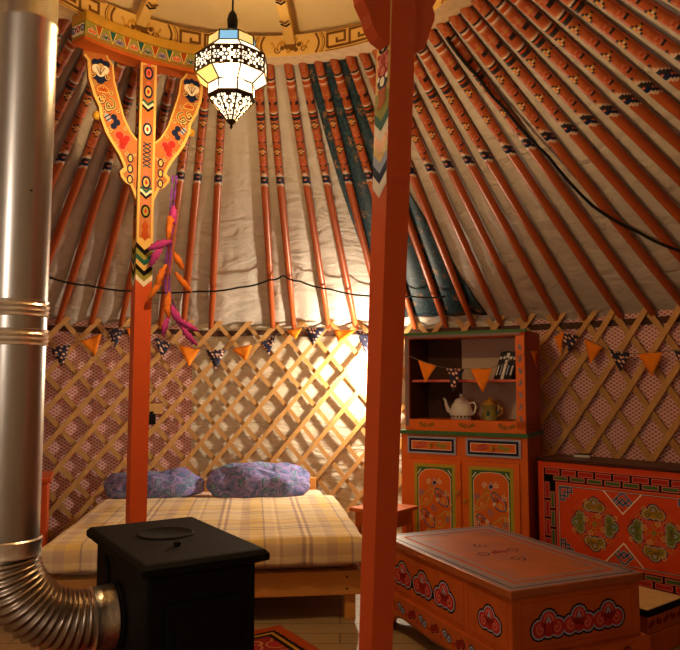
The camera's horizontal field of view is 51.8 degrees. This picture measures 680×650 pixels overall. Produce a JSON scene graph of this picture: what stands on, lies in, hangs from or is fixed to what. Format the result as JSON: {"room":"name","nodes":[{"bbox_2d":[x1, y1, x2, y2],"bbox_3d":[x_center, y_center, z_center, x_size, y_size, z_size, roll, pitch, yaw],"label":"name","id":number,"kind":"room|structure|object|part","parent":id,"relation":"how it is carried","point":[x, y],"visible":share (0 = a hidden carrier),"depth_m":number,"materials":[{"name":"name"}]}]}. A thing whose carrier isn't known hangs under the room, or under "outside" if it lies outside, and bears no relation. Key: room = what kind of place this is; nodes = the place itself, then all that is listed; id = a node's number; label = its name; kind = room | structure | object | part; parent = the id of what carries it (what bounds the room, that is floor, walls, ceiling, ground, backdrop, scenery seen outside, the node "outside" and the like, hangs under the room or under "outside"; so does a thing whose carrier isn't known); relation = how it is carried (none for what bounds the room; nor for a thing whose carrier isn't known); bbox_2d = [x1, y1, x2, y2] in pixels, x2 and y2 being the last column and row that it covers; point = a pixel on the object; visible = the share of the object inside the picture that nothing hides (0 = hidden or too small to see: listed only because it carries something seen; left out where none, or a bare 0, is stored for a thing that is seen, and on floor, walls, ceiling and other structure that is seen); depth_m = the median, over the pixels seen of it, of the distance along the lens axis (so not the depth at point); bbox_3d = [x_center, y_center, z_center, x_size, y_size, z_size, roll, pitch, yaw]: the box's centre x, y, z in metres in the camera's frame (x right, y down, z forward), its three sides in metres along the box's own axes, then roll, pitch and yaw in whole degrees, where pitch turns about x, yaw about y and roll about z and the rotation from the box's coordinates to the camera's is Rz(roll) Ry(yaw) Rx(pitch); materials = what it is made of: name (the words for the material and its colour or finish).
{"room":"traditional dwelling","nodes":[
{"label":"traditional dwelling","id":0,"kind":"room"},
{"bbox_2d":[42,319,192,542],"bbox_3d":[-2.772,0.703,4.179,0.874,1.800,4.386,-3,-6,33],"label":"wall","id":1,"kind":"structure","parent":0,"point":[78,357],"depth_m":5.53,"materials":[{"name":"fabric"}]},
{"bbox_2d":[43,315,279,539],"bbox_3d":[-2.411,0.724,4.481,1.007,1.796,4.624,-4,-7,42],"label":"wall","id":2,"kind":"structure","parent":0,"point":[78,374],"depth_m":5.51,"materials":[{"name":"brown wood"}]},
{"bbox_2d":[149,403,162,423],"bbox_3d":[-1.508,0.714,5.624,0.170,0.165,0.042,2,-5,-20],"label":"light switch","id":3,"kind":"object","parent":2,"relation":"attached to","point":[157,408],"visible":0.54,"depth_m":5.63,"materials":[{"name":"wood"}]},
{"bbox_2d":[101,0,360,35],"bbox_3d":[-0.420,-1.912,2.879,2.500,0.428,2.500,0,-5,0],"label":"ceiling","id":4,"kind":"structure","parent":0,"point":[255,17],"depth_m":3.87,"materials":[{"name":"fabric"}]},
{"bbox_2d":[0,573,679,649],"bbox_3d":[-0.420,1.513,2.590,6.900,0.080,6.900,0,-5,0],"label":"floor","id":5,"kind":"structure","parent":0,"point":[320,621],"depth_m":3.63,"materials":[{"name":"wood"}]},
{"bbox_2d":[40,471,53,546],"bbox_3d":[-2.067,1.289,4.399,0.460,0.670,0.397,2,-5,-20],"label":"nightstand","id":6,"kind":"object","parent":5,"relation":"on","point":[47,476],"visible":0.25,"depth_m":4.33,"materials":[{"name":"red paint"}]},
{"bbox_2d":[71,10,211,523],"bbox_3d":[-1.010,0.017,3.530,0.749,3.058,0.177,3,-6,-36],"label":"carved post","id":7,"kind":"object","parent":5,"relation":"on","point":[145,162],"visible":0.96,"depth_m":3.56,"materials":[{"name":"red paint"}]},
{"bbox_3d":[-1.228,-1.057,3.534,0.044,0.044,0.044,3,-6,-30],"label":"knob","id":8,"kind":"part","parent":7,"relation":"part of","materials":[{"name":"wood"}]},
{"bbox_3d":[-1.168,-1.006,3.563,0.291,0.729,0.046,3,-6,-30],"label":"carved arm","id":9,"kind":"part","parent":7,"relation":"part of","materials":[{"name":"yellow paint"}]},
{"bbox_2d":[147,175,198,345],"bbox_3d":[-0.835,-0.329,3.522,0.272,0.874,0.046,0,-5,0],"label":"garland","id":10,"kind":"object","parent":7,"relation":"hanging from","point":[158,246],"visible":1,"depth_m":3.50},
{"bbox_3d":[-0.863,-0.992,3.739,0.291,0.729,0.046,3,-6,-30],"label":"carved arm","id":11,"kind":"part","parent":7,"relation":"part of","materials":[{"name":"yellow paint"}]},
{"bbox_3d":[-0.804,-1.037,3.778,0.044,0.044,0.044,3,-6,-30],"label":"knob","id":12,"kind":"part","parent":7,"relation":"part of","materials":[{"name":"wood"}]},
{"bbox_2d":[58,0,471,64],"bbox_3d":[-0.420,-1.801,2.869,2.380,0.450,2.380,0,-5,0],"label":"ring","id":13,"kind":"object","parent":7,"relation":"on","point":[339,43],"visible":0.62,"depth_m":3.79,"materials":[{"name":"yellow wood"}]},
{"bbox_2d":[194,0,267,128],"bbox_3d":[-0.433,-1.356,2.832,0.277,1.162,0.277,0,-5,0],"label":"lantern","id":14,"kind":"object","parent":13,"relation":"hanging from","point":[231,72],"visible":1,"depth_m":2.76,"materials":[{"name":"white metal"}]},
{"bbox_3d":[-0.528,-1.032,2.709,0.001,0.072,0.112,5,-7,-45],"label":"pierced panel","id":15,"kind":"part","parent":14,"relation":"part of","materials":[{"name":"gold metal"}]},
{"bbox_3d":[-0.528,-1.016,2.899,0.001,0.072,0.112,-5,-7,45],"label":"pierced panel","id":16,"kind":"part","parent":14,"relation":"part of","materials":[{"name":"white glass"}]},
{"bbox_3d":[-0.478,-0.856,2.745,0.084,0.107,0.084,0,-5,0],"label":"pierced panel","id":17,"kind":"part","parent":14,"relation":"part of","materials":[{"name":"gold metal"}]},
{"bbox_3d":[-0.433,-1.036,2.669,0.112,0.072,0.001,0,-5,0],"label":"pierced panel","id":18,"kind":"part","parent":14,"relation":"part of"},
{"bbox_3d":[-0.433,-0.856,2.743,0.072,0.107,0.081,0,-5,0],"label":"pierced panel","id":19,"kind":"part","parent":14,"relation":"part of","materials":[{"name":"gold metal"}]},
{"bbox_3d":[-0.433,-1.051,2.806,0.068,0.155,0.068,0,-5,0],"label":"bulb","id":20,"kind":"part","parent":14,"relation":"part of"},
{"bbox_3d":[-0.433,-0.849,2.835,0.072,0.107,0.081,0,-5,0],"label":"pierced panel","id":21,"kind":"part","parent":14,"relation":"part of","materials":[{"name":"gold metal"}]},
{"bbox_3d":[-0.433,-1.013,2.938,0.112,0.072,0.001,0,-5,0],"label":"pierced panel","id":22,"kind":"part","parent":14,"relation":"part of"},
{"bbox_3d":[-0.388,-0.856,2.745,0.084,0.107,0.084,0,-5,0],"label":"pierced panel","id":23,"kind":"part","parent":14,"relation":"part of","materials":[{"name":"gold metal"}]},
{"bbox_3d":[-0.387,-0.853,2.789,0.081,0.107,0.072,0,-5,0],"label":"pierced panel","id":24,"kind":"part","parent":14,"relation":"part of","materials":[{"name":"gold metal"}]},
{"bbox_3d":[-0.338,-1.032,2.709,0.001,0.072,0.112,-5,-7,45],"label":"pierced panel","id":25,"kind":"part","parent":14,"relation":"part of","materials":[{"name":"gold metal"}]},
{"bbox_3d":[-0.338,-1.016,2.899,0.112,0.072,0.001,-5,-7,45],"label":"pierced panel","id":26,"kind":"part","parent":14,"relation":"part of","materials":[{"name":"white glass"}]},
{"bbox_2d":[51,477,360,618],"bbox_3d":[-0.804,1.390,4.588,1.620,0.500,1.923,1,-5,-7],"label":"frame","id":27,"kind":"object","parent":5,"relation":"on","point":[345,581],"visible":0.21,"depth_m":3.70,"materials":[{"name":"brown wood"}]},
{"bbox_3d":[-1.438,1.426,3.591,0.060,0.260,0.060,1,-5,-7],"label":"leg","id":28,"kind":"part","parent":27,"relation":"part of","materials":[{"name":"brown wood"}]},
{"bbox_2d":[61,490,349,575],"bbox_3d":[-0.803,1.301,4.585,1.560,0.152,1.860,1,-5,-7],"label":"mattress","id":29,"kind":"object","parent":27,"relation":"on","point":[310,492],"visible":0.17,"depth_m":3.75,"materials":[{"name":"fabric"}]},
{"bbox_2d":[103,467,204,498],"bbox_3d":[-1.372,1.183,5.170,0.738,0.242,0.387,1,-5,-7],"label":"pillow","id":30,"kind":"object","parent":29,"relation":"on","point":[179,482],"visible":0.78,"depth_m":5.07,"materials":[{"name":"purple fabric"}]},
{"bbox_2d":[41,495,361,573],"bbox_3d":[-0.767,1.239,4.296,1.709,0.141,1.496,1,-5,-7],"label":"plaid blanket","id":31,"kind":"object","parent":29,"relation":"on","point":[305,529],"visible":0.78,"depth_m":4.00,"materials":[{"name":"fabric"}]},
{"bbox_2d":[206,461,309,497],"bbox_3d":[-0.603,1.159,5.191,0.768,0.273,0.375,0,-5,-6],"label":"pillow","id":32,"kind":"object","parent":29,"relation":"on","point":[250,479],"visible":0.91,"depth_m":5.09,"materials":[{"name":"purple fabric"}]},
{"bbox_3d":[-0.689,1.364,3.647,1.620,0.125,0.029,1,-5,-7],"label":"foot rail","id":33,"kind":"part","parent":27,"relation":"part of","materials":[{"name":"brown wood"}]},
{"bbox_3d":[-0.919,1.389,5.532,1.460,0.340,0.028,1,-5,-7],"label":"headboard","id":34,"kind":"part","parent":27,"relation":"part of","materials":[{"name":"brown wood"}]},
{"bbox_3d":[0.051,1.442,3.773,0.060,0.260,0.060,1,-5,-7],"label":"leg","id":35,"kind":"part","parent":27,"relation":"part of","materials":[{"name":"brown wood"}]},
{"bbox_2d":[254,625,319,649],"bbox_3d":[-0.520,1.461,2.506,1.560,0.009,1.660,3,-6,-33],"label":"rug","id":36,"kind":"object","parent":5,"relation":"on","point":[277,637],"visible":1,"depth_m":3.40,"materials":[{"name":"red fabric"}]},
{"bbox_2d":[86,517,269,649],"bbox_3d":[-0.606,1.082,2.377,0.473,0.734,0.690,3,-6,-33],"label":"wood stove","id":37,"kind":"object","parent":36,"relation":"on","point":[184,583],"visible":0.84,"depth_m":2.19,"materials":[{"name":"black metal"}]},
{"bbox_2d":[0,0,120,649],"bbox_3d":[-0.926,-0.646,2.327,0.427,3.402,0.204,3,-6,-33],"label":"pipe","id":38,"kind":"object","parent":37,"relation":"on","point":[40,611],"visible":1,"depth_m":2.16,"materials":[{"name":"metal"}]},
{"bbox_3d":[-0.533,0.716,2.292,0.026,0.018,0.025,3,-6,-33],"label":"knob","id":39,"kind":"part","parent":37,"relation":"part of","materials":[{"name":"black metal"}]},
{"bbox_3d":[-0.583,0.758,2.423,0.414,0.049,0.684,3,-6,-33],"label":"lid","id":40,"kind":"part","parent":37,"relation":"part of","materials":[{"name":"black metal"}]},
{"bbox_3d":[-0.417,1.005,2.143,0.240,0.320,0.022,3,-6,-33],"label":"door","id":41,"kind":"part","parent":37,"relation":"part of","materials":[{"name":"black metal"}]},
{"bbox_2d":[349,503,417,567],"bbox_3d":[0.300,1.445,4.755,0.340,0.418,0.340,-4,-6,38],"label":"bedside table","id":42,"kind":"object","parent":5,"relation":"on","point":[405,511],"visible":0.24,"depth_m":4.73,"materials":[{"name":"wood"}]},
{"bbox_3d":[0.124,1.497,4.729,0.035,0.310,0.035,-4,-6,38],"label":"leg","id":43,"kind":"part","parent":42,"relation":"part of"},
{"bbox_3d":[0.475,1.501,4.772,0.035,0.310,0.035,-4,-6,38],"label":"leg","id":44,"kind":"part","parent":42,"relation":"part of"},
{"bbox_2d":[353,0,435,649],"bbox_3d":[0.147,-0.112,1.945,0.739,3.050,0.134,3,-5,-29],"label":"post","id":45,"kind":"object","parent":5,"relation":"on","point":[399,30],"visible":1,"depth_m":1.92,"materials":[{"name":"orange paint"}]},
{"bbox_2d":[400,329,542,540],"bbox_3d":[0.937,0.866,5.043,0.940,1.621,0.463,-3,-6,29],"label":"tall cabinet","id":46,"kind":"object","parent":5,"relation":"on","point":[475,472],"visible":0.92,"depth_m":4.92,"materials":[{"name":"orange paint"}]},
{"bbox_3d":[0.654,0.857,4.988,0.370,0.125,0.024,-3,-6,29],"label":"drawer","id":47,"kind":"part","parent":46,"relation":"part of","materials":[{"name":"blue paint"}]},
{"bbox_3d":[0.673,1.269,4.942,0.388,0.630,0.023,-3,-6,29],"label":"door","id":48,"kind":"part","parent":46,"relation":"part of","materials":[{"name":"yellow paint"}]},
{"bbox_2d":[443,394,476,419],"bbox_3d":[0.872,0.591,5.082,0.191,0.186,0.191,1,-5,-16],"label":"teapot","id":49,"kind":"object","parent":46,"relation":"in","point":[461,409],"visible":1,"depth_m":5.02,"materials":[{"name":"white ceramic"}]},
{"bbox_3d":[0.792,0.594,5.127,0.080,0.123,0.040,-3,-6,29],"label":"spout","id":50,"kind":"part","parent":49,"relation":"part of","materials":[{"name":"white ceramic"}]},
{"bbox_3d":[0.880,0.527,5.082,0.100,0.059,0.100,-3,-6,29],"label":"lid","id":51,"kind":"part","parent":49,"relation":"part of","materials":[{"name":"white ceramic"}]},
{"bbox_3d":[0.957,0.599,5.034,0.058,0.101,0.014,-3,-6,29],"label":"handle","id":52,"kind":"part","parent":49,"relation":"part of","materials":[{"name":"white ceramic"}]},
{"bbox_2d":[412,379,515,381],"bbox_3d":[0.973,0.408,5.109,0.825,0.018,0.330,-3,-6,29],"label":"shelf","id":53,"kind":"object","parent":46,"relation":"attached to","point":[413,380],"depth_m":5.03,"materials":[{"name":"red paint"}]},
{"bbox_3d":[0.862,0.394,4.913,0.905,0.703,0.035,-3,-6,29],"label":"frame","id":54,"kind":"part","parent":46,"relation":"part of","materials":[{"name":"orange paint"}]},
{"bbox_3d":[1.053,0.426,5.251,0.875,0.697,0.023,-3,-6,29],"label":"panel","id":55,"kind":"part","parent":46,"relation":"part of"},
{"bbox_3d":[1.028,1.252,4.743,0.391,0.630,0.023,-3,-6,29],"label":"door","id":56,"kind":"part","parent":46,"relation":"part of","materials":[{"name":"yellow paint"}]},
{"bbox_2d":[482,396,502,419],"bbox_3d":[1.077,0.591,4.972,0.111,0.168,0.138,4,-6,-38],"label":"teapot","id":57,"kind":"object","parent":46,"relation":"in","point":[490,407],"visible":0.98,"depth_m":4.94,"materials":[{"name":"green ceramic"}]},
{"bbox_3d":[1.068,0.537,4.987,0.112,0.059,0.112,-3,-6,29],"label":"lid","id":58,"kind":"part","parent":57,"relation":"part of","materials":[{"name":"ceramic"}]},
{"bbox_3d":[1.044,0.838,4.770,0.385,0.125,0.024,-3,-6,29],"label":"drawer","id":59,"kind":"part","parent":46,"relation":"part of","materials":[{"name":"orange paint"}]},
{"bbox_2d":[494,352,504,378],"bbox_3d":[1.141,0.287,4.932,0.080,0.191,0.140,-3,-6,29],"label":"book","id":60,"kind":"object","parent":46,"relation":"on","point":[502,353],"visible":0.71,"depth_m":4.87,"materials":[{"name":"paper"}]},
{"bbox_2d":[497,351,510,378],"bbox_3d":[1.161,0.283,4.921,0.078,0.196,0.140,-3,-6,29],"label":"book","id":61,"kind":"object","parent":46,"relation":"on","point":[506,352],"visible":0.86,"depth_m":4.86,"materials":[{"name":"paper"}]},
{"bbox_2d":[500,353,510,378],"bbox_3d":[1.179,0.290,4.911,0.076,0.182,0.140,-3,-6,29],"label":"book","id":62,"kind":"object","parent":46,"relation":"on","point":[508,354],"visible":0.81,"depth_m":4.85,"materials":[{"name":"paper"}]},
{"bbox_2d":[504,351,514,378],"bbox_3d":[1.202,0.284,4.898,0.082,0.191,0.140,-3,-6,29],"label":"book","id":63,"kind":"object","parent":46,"relation":"on","point":[512,352],"visible":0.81,"depth_m":4.84,"materials":[{"name":"paper"}]},
{"bbox_2d":[507,353,515,378],"bbox_3d":[1.226,0.285,4.885,0.083,0.186,0.140,-3,-6,29],"label":"book","id":64,"kind":"object","parent":46,"relation":"on","point":[512,373],"visible":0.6,"depth_m":4.83,"materials":[{"name":"paper"}]},
{"bbox_2d":[393,525,650,649],"bbox_3d":[0.757,1.308,3.326,0.717,0.452,1.127,2,-5,-23],"label":"storage chest","id":65,"kind":"object","parent":5,"relation":"on","point":[488,587],"visible":0.96,"depth_m":2.96,"materials":[{"name":"orange paint"}]},
{"bbox_3d":[0.757,1.347,3.323,0.664,0.012,1.074,2,-5,-23],"label":"board","id":66,"kind":"part","parent":65,"relation":"part of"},
{"bbox_2d":[536,454,679,594],"bbox_3d":[1.845,1.244,4.388,0.330,0.757,1.170,5,-7,-44],"label":"chest","id":67,"kind":"object","parent":5,"relation":"on","point":[622,512],"visible":0.97,"depth_m":4.32,"materials":[{"name":"orange paint"}]},
{"bbox_2d":[574,453,591,457],"bbox_3d":[1.632,0.879,4.707,0.104,0.024,0.074,-3,-5,29],"label":"booklet","id":68,"kind":"object","parent":67,"relation":"on","point":[576,455],"visible":1,"depth_m":4.68,"materials":[{"name":"white paper"}]},
{"bbox_3d":[1.845,0.878,4.419,0.330,0.022,1.170,5,-7,-44],"label":"lid","id":69,"kind":"part","parent":67,"relation":"part of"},
{"bbox_2d":[639,586,679,649],"bbox_3d":[1.466,1.438,3.430,0.360,0.211,0.300,4,-6,-38],"label":"stool","id":70,"kind":"object","parent":5,"relation":"on","point":[659,610],"visible":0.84,"depth_m":3.31,"materials":[{"name":"orange paint"}]},
{"bbox_2d":[191,319,511,533],"bbox_3d":[0.076,0.832,5.708,2.602,1.800,0.285,-1,-5,9],"label":"wall","id":71,"kind":"structure","parent":0,"point":[316,356],"depth_m":5.87,"materials":[{"name":"fabric"}]},
{"bbox_2d":[47,315,679,336],"bbox_3d":[-0.116,-0.081,4.100,6.460,0.059,3.652,-1,-5,12],"label":"trim","id":72,"kind":"structure","parent":71,"relation":"attached to","point":[663,319],"depth_m":5.53,"materials":[{"name":"wood"}]},
{"bbox_2d":[125,311,597,523],"bbox_3d":[0.106,0.810,5.511,3.670,1.792,0.601,-1,-5,10],"label":"lattice","id":73,"kind":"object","parent":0,"point":[316,407],"depth_m":5.82,"materials":[{"name":"brown wood"}]},
{"bbox_2d":[47,327,367,369],"bbox_3d":[-0.968,0.180,5.644,2.667,0.364,0.304,1,-5,-11],"label":"bunting","id":74,"kind":"object","parent":73,"relation":"hanging from","point":[59,352],"visible":0.95,"depth_m":5.76,"materials":[{"name":"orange fabric"}]},
{"bbox_3d":[-0.967,0.118,5.649,2.667,0.239,0.302,1,-5,-11],"label":"cord","id":75,"kind":"part","parent":74,"relation":"part of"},
{"bbox_2d":[48,0,679,327],"bbox_3d":[-0.419,-0.929,2.797,6.685,1.530,6.693,-2,-5,26],"label":"ceiling","id":76,"kind":"structure","parent":0,"point":[241,250],"depth_m":4.60,"materials":[{"name":"fabric"}]},
{"bbox_2d":[57,18,70,43],"bbox_3d":[-2.194,-0.826,4.061,2.081,1.436,0.057,-3,-6,35],"label":"pole","id":77,"kind":"object","parent":76,"relation":"attached to","point":[63,24],"visible":0.16,"depth_m":3.54,"materials":[{"name":"paint"}]},
{"bbox_2d":[56,33,76,81],"bbox_3d":[-2.096,-0.815,4.187,2.081,1.436,0.057,-4,-6,39],"label":"pole","id":78,"kind":"object","parent":76,"relation":"attached to","point":[68,49],"visible":0.23,"depth_m":3.68,"materials":[{"name":"paint"}]},
{"bbox_2d":[54,49,85,130],"bbox_3d":[-1.986,-0.805,4.309,2.081,1.436,0.057,-5,-7,44],"label":"pole","id":79,"kind":"object","parent":76,"relation":"attached to","point":[80,66],"visible":0.38,"depth_m":3.85,"materials":[{"name":"paint"}]},
{"bbox_2d":[52,85,91,189],"bbox_3d":[-1.871,-0.796,4.419,0.057,1.436,2.081,4,-6,-41],"label":"pole","id":80,"kind":"object","parent":76,"relation":"attached to","point":[85,102],"visible":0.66,"depth_m":4.09,"materials":[{"name":"paint"}]},
{"bbox_2d":[49,62,125,267],"bbox_3d":[-1.748,-0.787,4.521,0.057,1.436,2.081,4,-6,-37],"label":"pole","id":81,"kind":"object","parent":76,"relation":"attached to","point":[119,68],"visible":0.45,"depth_m":4.36,"materials":[{"name":"paint"}]},
{"bbox_2d":[55,67,136,324],"bbox_3d":[-1.618,-0.779,4.612,0.057,1.436,2.081,3,-6,-33],"label":"pole","id":82,"kind":"object","parent":76,"relation":"attached to","point":[130,92],"visible":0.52,"depth_m":4.59,"materials":[{"name":"paint"}]},
{"bbox_2d":[88,73,159,325],"bbox_3d":[-1.474,-0.772,4.699,0.057,1.436,2.081,3,-5,-29],"label":"pole","id":83,"kind":"object","parent":76,"relation":"attached to","point":[125,190],"visible":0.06,"depth_m":4.92,"materials":[{"name":"paint"}]},
{"bbox_2d":[118,75,176,326],"bbox_3d":[-1.335,-0.766,4.769,0.054,1.436,2.081,2,-5,-25],"label":"pole","id":84,"kind":"object","parent":76,"relation":"attached to","point":[170,82],"visible":0.4,"depth_m":4.23,"materials":[{"name":"paint"}]},
{"bbox_2d":[158,124,191,328],"bbox_3d":[-1.141,-0.760,4.847,0.057,1.436,2.081,2,-5,-19],"label":"pole","id":85,"kind":"object","parent":76,"relation":"attached to","point":[183,154],"visible":0.31,"depth_m":4.75,"materials":[{"name":"paint"}]},
{"bbox_2d":[180,66,212,326],"bbox_3d":[-1.022,-0.756,4.885,0.057,1.436,2.081,1,-5,-16],"label":"pole","id":86,"kind":"object","parent":76,"relation":"attached to","point":[204,107],"visible":0.69,"depth_m":4.70,"materials":[{"name":"paint"}]},
{"bbox_2d":[208,64,226,329],"bbox_3d":[-0.869,-0.753,4.923,0.057,1.436,2.081,1,-5,-12],"label":"pole","id":87,"kind":"object","parent":76,"relation":"attached to","point":[220,128],"visible":0.66,"depth_m":4.80,"materials":[{"name":"paint"}]},
{"bbox_2d":[253,64,274,330],"bbox_3d":[-0.520,-0.750,4.967,0.057,1.436,2.081,0,-5,-2],"label":"pole","id":88,"kind":"object","parent":76,"relation":"attached to","point":[259,94],"visible":0.83,"depth_m":4.75,"materials":[{"name":"paint"}]},
{"bbox_2d":[49,275,445,298],"bbox_3d":[-1.121,-0.318,5.075,3.822,0.186,0.732,2,-5,-18],"label":"rope","id":89,"kind":"object","parent":88,"relation":"attached to","point":[55,279],"visible":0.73,"depth_m":5.39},
{"bbox_2d":[267,64,295,328],"bbox_3d":[-0.399,-0.749,4.970,0.057,1.436,2.081,0,-5,1],"label":"pole","id":90,"kind":"object","parent":76,"relation":"attached to","point":[271,87],"visible":0.91,"depth_m":4.70,"materials":[{"name":"paint"}]},
{"bbox_2d":[284,63,330,330],"bbox_3d":[-0.198,-0.750,4.958,0.057,1.436,2.081,0,-5,6],"label":"pole","id":91,"kind":"object","parent":76,"relation":"attached to","point":[289,72],"visible":0.94,"depth_m":4.67,"materials":[{"name":"paint"}]},
{"bbox_2d":[299,62,358,329],"bbox_3d":[-0.041,-0.752,4.936,0.057,1.436,2.081,-1,-5,10],"label":"pole","id":92,"kind":"object","parent":76,"relation":"attached to","point":[304,71],"visible":0.98,"depth_m":4.65,"materials":[{"name":"paint"}]},
{"bbox_2d":[314,61,369,278],"bbox_3d":[0.123,-0.755,4.901,0.057,1.436,2.081,-1,-5,14],"label":"pole","id":93,"kind":"object","parent":76,"relation":"attached to","point":[319,66],"visible":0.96,"depth_m":4.49,"materials":[{"name":"paint"}]},
{"bbox_2d":[330,59,417,328],"bbox_3d":[0.287,-0.759,4.852,0.057,1.436,2.081,-2,-5,19],"label":"pole","id":94,"kind":"object","parent":76,"relation":"attached to","point":[335,64],"visible":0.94,"depth_m":4.31,"materials":[{"name":"paint"}]},
{"bbox_2d":[308,59,487,317],"bbox_3d":[0.427,-0.795,4.772,0.815,1.325,1.942,-2,-5,22],"label":"cloth","id":95,"kind":"object","parent":94,"relation":"hanging from","point":[416,284],"visible":0.55,"depth_m":4.82,"materials":[{"name":"fabric"}]},
{"bbox_2d":[345,56,448,328],"bbox_3d":[0.450,-0.765,4.789,0.057,1.436,2.081,-2,-5,24],"label":"pole","id":96,"kind":"object","parent":76,"relation":"attached to","point":[351,61],"visible":0.53,"depth_m":4.86,"materials":[{"name":"paint"}]},
{"bbox_2d":[359,53,475,327],"bbox_3d":[0.588,-0.770,4.724,0.057,1.436,2.081,-3,-5,28],"label":"pole","id":97,"kind":"object","parent":76,"relation":"attached to","point":[366,61],"visible":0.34,"depth_m":4.78,"materials":[{"name":"paint"}]},
{"bbox_2d":[372,49,503,326],"bbox_3d":[0.720,-0.776,4.649,0.057,1.436,2.081,-3,-6,32],"label":"pole","id":98,"kind":"object","parent":76,"relation":"attached to","point":[416,138],"visible":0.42,"depth_m":4.68,"materials":[{"name":"paint"}]},
{"bbox_2d":[413,85,528,322],"bbox_3d":[0.840,-0.783,4.570,0.057,1.436,2.081,-3,-6,35],"label":"pole","id":99,"kind":"object","parent":76,"relation":"attached to","point":[417,103],"visible":0.66,"depth_m":4.50,"materials":[{"name":"paint"}]},
{"bbox_2d":[414,55,558,320],"bbox_3d":[0.968,-0.791,4.473,0.054,1.436,2.081,-4,-6,39],"label":"pole","id":100,"kind":"object","parent":76,"relation":"attached to","point":[419,71],"visible":0.8,"depth_m":4.34,"materials":[{"name":"paint"}]},
{"bbox_2d":[418,46,587,320],"bbox_3d":[1.073,-0.799,4.380,0.054,1.436,2.081,-5,-7,43],"label":"pole","id":101,"kind":"object","parent":76,"relation":"attached to","point":[424,54],"visible":0.86,"depth_m":4.24,"materials":[{"name":"paint"}]},
{"bbox_2d":[428,29,623,318],"bbox_3d":[1.198,-0.810,4.254,2.081,1.436,0.057,4,-6,-42],"label":"pole","id":102,"kind":"object","parent":76,"relation":"attached to","point":[434,38],"visible":0.98,"depth_m":4.11,"materials":[{"name":"paint"}]},
{"bbox_2d":[436,22,656,315],"bbox_3d":[1.299,-0.820,4.134,2.081,1.436,0.057,4,-6,-38],"label":"pole","id":103,"kind":"object","parent":76,"relation":"attached to","point":[445,29],"visible":0.8,"depth_m":4.08,"materials":[{"name":"paint"}]},
{"bbox_2d":[445,36,679,251],"bbox_3d":[1.403,-0.872,3.878,1.806,1.168,0.439,1,-5,-8],"label":"rope","id":104,"kind":"object","parent":103,"relation":"attached to","point":[448,40],"visible":1,"depth_m":3.92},
{"bbox_2d":[448,14,679,306],"bbox_3d":[1.392,-0.831,4.006,2.081,1.436,0.057,3,-6,-34],"label":"pole","id":105,"kind":"object","parent":76,"relation":"attached to","point":[457,21],"visible":1,"depth_m":3.87,"materials":[{"name":"paint"}]},
{"bbox_2d":[460,6,679,262],"bbox_3d":[1.479,-0.842,3.866,2.081,1.436,0.056,3,-6,-29],"label":"pole","id":106,"kind":"object","parent":76,"relation":"attached to","point":[471,15],"visible":0.98,"depth_m":3.71,"materials":[{"name":"paint"}]},
{"bbox_2d":[471,0,679,223],"bbox_3d":[1.551,-0.854,3.728,2.081,1.436,0.056,2,-5,-25],"label":"pole","id":107,"kind":"object","parent":76,"relation":"attached to","point":[482,6],"visible":1,"depth_m":3.57,"materials":[{"name":"paint"}]},
{"bbox_2d":[489,0,679,186],"bbox_3d":[1.615,-0.867,3.578,2.081,1.436,0.057,2,-5,-21],"label":"pole","id":108,"kind":"object","parent":76,"relation":"attached to","point":[503,6],"visible":1,"depth_m":3.43,"materials":[{"name":"paint"}]},
{"bbox_2d":[510,0,679,152],"bbox_3d":[1.667,-0.879,3.428,2.081,1.436,0.057,1,-5,-17],"label":"pole","id":109,"kind":"object","parent":76,"relation":"attached to","point":[525,6],"visible":1,"depth_m":3.30,"materials":[{"name":"paint"}]},
{"bbox_2d":[534,0,679,120],"bbox_3d":[1.709,-0.892,3.270,2.081,1.436,0.057,1,-5,-12],"label":"pole","id":110,"kind":"object","parent":76,"relation":"attached to","point":[556,10],"visible":1,"depth_m":3.17,"materials":[{"name":"paint"}]},
{"bbox_2d":[560,0,679,90],"bbox_3d":[1.738,-0.906,3.114,2.081,1.436,0.057,1,-5,-9],"label":"pole","id":111,"kind":"object","parent":76,"relation":"attached to","point":[580,7],"visible":1,"depth_m":3.05,"materials":[{"name":"paint"}]},
{"bbox_2d":[590,0,679,61],"bbox_3d":[1.756,-0.919,2.952,2.081,1.436,0.057,0,-5,-4],"label":"pole","id":112,"kind":"object","parent":76,"relation":"attached to","point":[612,7],"visible":1,"depth_m":2.92,"materials":[{"name":"paint"}]},
{"bbox_2d":[625,0,679,34],"bbox_3d":[1.761,-0.933,2.788,2.081,1.436,0.054,0,-5,0],"label":"pole","id":113,"kind":"object","parent":76,"relation":"attached to","point":[651,8],"visible":1,"depth_m":2.80,"materials":[{"name":"paint"}]},
{"bbox_2d":[665,0,679,8],"bbox_3d":[1.754,-0.947,2.625,2.081,1.436,0.057,0,-5,5],"label":"pole","id":114,"kind":"object","parent":76,"relation":"attached to","point":[676,3],"visible":1,"depth_m":2.68,"materials":[{"name":"paint"}]},
{"bbox_2d":[454,304,679,460],"bbox_3d":[2.129,0.646,3.562,0.997,1.794,4.604,2,-5,-19],"label":"lattice","id":115,"kind":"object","parent":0,"point":[666,382],"depth_m":4.85,"materials":[{"name":"brown wood"}]},
{"bbox_2d":[403,331,679,391],"bbox_3d":[1.574,0.234,4.717,2.896,0.451,0.668,-3,-6,35],"label":"bunting","id":116,"kind":"object","parent":115,"relation":"hanging from","point":[650,360],"visible":0.98,"depth_m":4.86,"materials":[{"name":"orange fabric"}]},
{"bbox_3d":[1.574,0.153,4.724,2.896,0.288,0.668,-3,-6,35],"label":"cord","id":117,"kind":"part","parent":116,"relation":"part of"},
{"bbox_2d":[512,309,679,462],"bbox_3d":[2.284,0.630,3.316,0.896,1.800,4.444,1,-5,-13],"label":"wall","id":118,"kind":"structure","parent":0,"point":[667,410],"depth_m":4.92,"materials":[{"name":"fabric"}]}
]}

